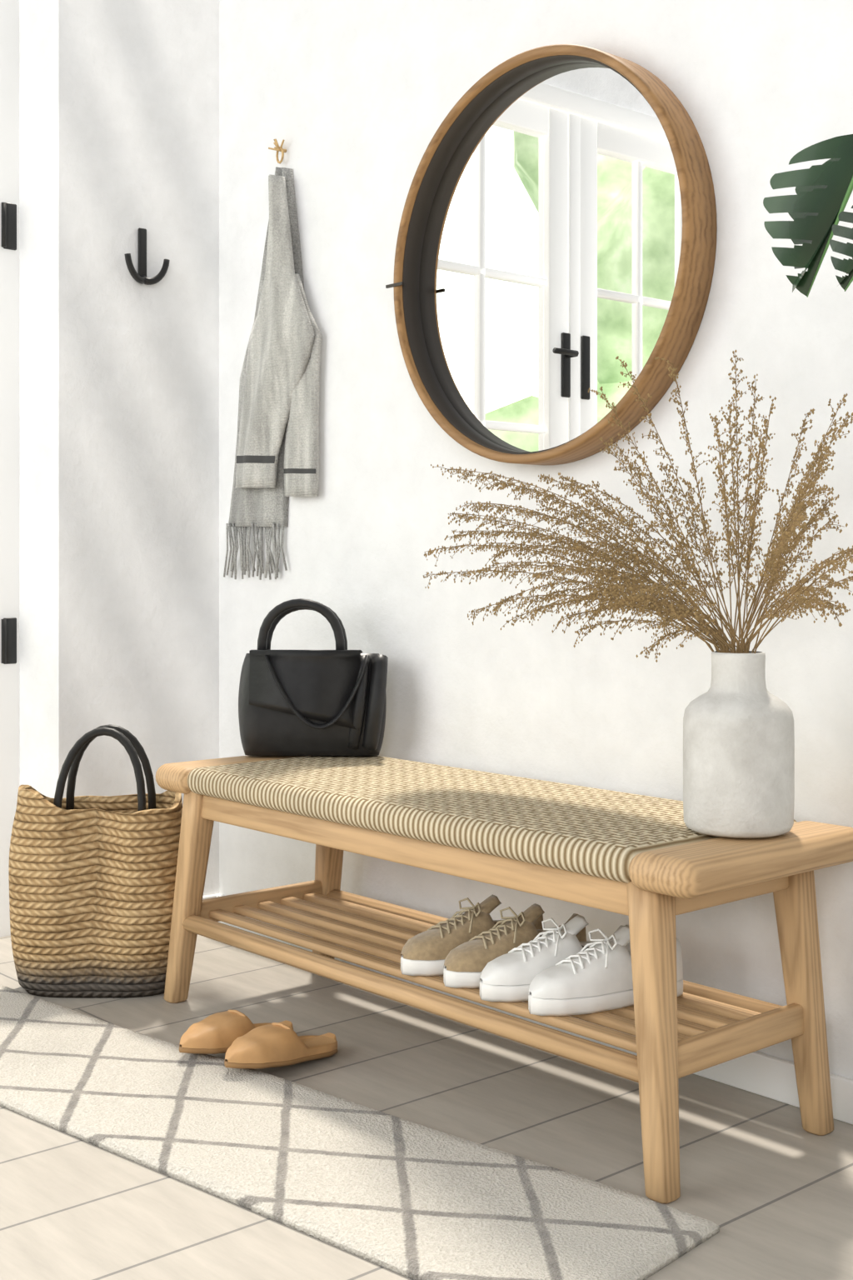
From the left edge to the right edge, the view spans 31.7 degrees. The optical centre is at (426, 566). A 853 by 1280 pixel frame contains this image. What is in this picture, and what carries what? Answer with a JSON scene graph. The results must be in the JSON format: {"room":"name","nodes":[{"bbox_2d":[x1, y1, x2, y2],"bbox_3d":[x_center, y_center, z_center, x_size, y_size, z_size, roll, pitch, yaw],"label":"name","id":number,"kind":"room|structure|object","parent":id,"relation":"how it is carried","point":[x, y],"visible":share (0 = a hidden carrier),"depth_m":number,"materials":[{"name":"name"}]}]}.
{"room":"entryway","nodes":[
{"label":"entryway","id":0,"kind":"room"},
{"bbox_2d":[19,0,219,895],"bbox_3d":[-0.818,-0.756,3.627,0.420,3.200,0.500,0,0,-41],"label":"wall","id":1,"kind":"structure","parent":0,"point":[119,99],"depth_m":3.41,"materials":[{"name":"paint"}]},
{"bbox_2d":[0,0,19,937],"bbox_3d":[-1.696,-0.316,2.793,2.000,2.320,0.139,0,0,-41],"label":"doors","id":2,"kind":"structure","parent":1,"relation":"in","point":[9,9],"depth_m":3.42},
{"bbox_2d":[124,227,169,284],"bbox_3d":[-0.643,-0.709,3.424,0.116,0.130,0.034,0,0,-41],"label":"wall hook","id":3,"kind":"object","parent":1,"relation":"attached to","point":[140,277],"visible":1,"depth_m":3.43,"materials":[{"name":"black metal"}]},
{"bbox_2d":[0,934,852,1279],"bbox_3d":[-4.109,0.894,-0.942,12.000,0.100,15.000,0,0,-41],"label":"floor","id":4,"kind":"structure","parent":0,"point":[779,1194],"depth_m":2.17,"materials":[{"name":"tile"}]},
{"bbox_2d":[8,724,182,997],"bbox_3d":[-0.655,0.582,3.007,0.353,0.523,0.215,0,0,1],"label":"basket","id":5,"kind":"object","parent":4,"relation":"on","point":[92,879],"visible":0.89,"depth_m":2.92,"materials":[{"name":"wicker"}]},
{"bbox_2d":[179,1010,293,1054],"bbox_3d":[-0.328,0.804,2.595,0.241,0.074,0.093,0,0,-41],"label":"slipper","id":6,"kind":"object","parent":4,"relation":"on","point":[214,1034],"visible":0.67,"depth_m":2.53,"materials":[{"name":"leather"}]},
{"bbox_2d":[224,1022,337,1069],"bbox_3d":[-0.244,0.804,2.523,0.241,0.074,0.096,0,0,-41],"label":"slipper","id":7,"kind":"object","parent":4,"relation":"on","point":[275,1044],"visible":1,"depth_m":2.48,"materials":[{"name":"leather"}]},
{"bbox_2d":[0,985,719,1279],"bbox_3d":[-0.606,0.836,2.533,2.300,0.015,0.360,0,0,42],"label":"rug","id":8,"kind":"object","parent":4,"relation":"on","point":[413,1201],"visible":1,"depth_m":2.08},
{"bbox_2d":[155,755,852,1204],"bbox_3d":[0.058,0.613,2.572,0.422,0.462,1.330,0,0,-41],"label":"bench","id":9,"kind":"object","parent":4,"relation":"on","point":[637,857],"visible":0.92,"depth_m":2.27,"materials":[{"name":"brown wood"}]},
{"bbox_2d":[238,598,388,755],"bbox_3d":[-0.229,0.223,3.032,0.306,0.319,0.143,0,0,4],"label":"handbag","id":10,"kind":"object","parent":9,"relation":"on","point":[292,702],"visible":1,"depth_m":2.98,"materials":[{"name":"leather"}]},
{"bbox_2d":[400,894,543,975],"bbox_3d":[0.078,0.614,2.523,0.262,0.113,0.090,0,0,-26],"label":"sneaker","id":11,"kind":"object","parent":9,"relation":"on","point":[425,953],"visible":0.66,"depth_m":2.47,"materials":[{"name":"brown fabric"}]},
{"bbox_2d":[443,903,586,988],"bbox_3d":[0.146,0.614,2.456,0.262,0.113,0.090,0,0,-28],"label":"sneaker","id":12,"kind":"object","parent":9,"relation":"on","point":[464,964],"visible":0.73,"depth_m":2.41,"materials":[{"name":"brown fabric"}]},
{"bbox_2d":[480,914,630,1002],"bbox_3d":[0.207,0.614,2.377,0.270,0.113,0.090,0,0,-25],"label":"sneaker","id":13,"kind":"object","parent":9,"relation":"on","point":[508,977],"visible":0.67,"depth_m":2.33,"materials":[{"name":"white leather"}]},
{"bbox_2d":[528,925,683,1016],"bbox_3d":[0.276,0.614,2.308,0.270,0.113,0.090,0,0,-27],"label":"sneaker","id":14,"kind":"object","parent":9,"relation":"on","point":[597,978],"visible":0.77,"depth_m":2.26,"materials":[{"name":"white leather"}]},
{"bbox_2d":[423,350,852,838],"bbox_3d":[0.299,0.019,2.360,0.326,0.723,1.133,0,0,-40],"label":"vase","id":15,"kind":"object","parent":9,"relation":"on","point":[739,737],"visible":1,"depth_m":2.18,"materials":[{"name":"stone"}]},
{"bbox_2d":[763,134,852,297],"bbox_3d":[0.727,-0.226,1.390,0.767,2.140,0.835,0,0,9],"label":"monstera plant","id":16,"kind":"object","parent":4,"relation":"on","point":[823,192],"visible":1,"depth_m":1.78,"materials":[{"name":"green plant"}]},
{"bbox_2d":[219,0,852,1079],"bbox_3d":[1.763,-0.756,1.169,0.200,3.200,7.600,0,0,-41],"label":"wall","id":17,"kind":"structure","parent":0,"point":[357,92],"depth_m":2.81,"materials":[{"name":"paint"}]},
{"bbox_2d":[223,138,321,579],"bbox_3d":[-0.365,-0.465,3.384,0.062,0.990,0.382,0,0,-41],"label":"scarf","id":18,"kind":"object","parent":17,"relation":"attached to","point":[277,457],"visible":1,"depth_m":3.33,"materials":[{"name":"grey fabric"}]},
{"bbox_2d":[202,893,852,1124],"bbox_3d":[1.662,0.811,0.814,0.420,0.065,7.000,0,0,-41],"label":"baseboard","id":19,"kind":"structure","parent":17,"relation":"attached to","point":[762,1074],"depth_m":2.39,"materials":[{"name":"white paint"}]},
{"bbox_2d":[385,44,717,465],"bbox_3d":[0.199,-0.558,2.730,0.077,0.744,0.759,0,0,-41],"label":"round mirror","id":20,"kind":"object","parent":17,"relation":"attached to","point":[558,223],"visible":0.98,"depth_m":2.72,"materials":[{"name":"brown wood"}]}
]}

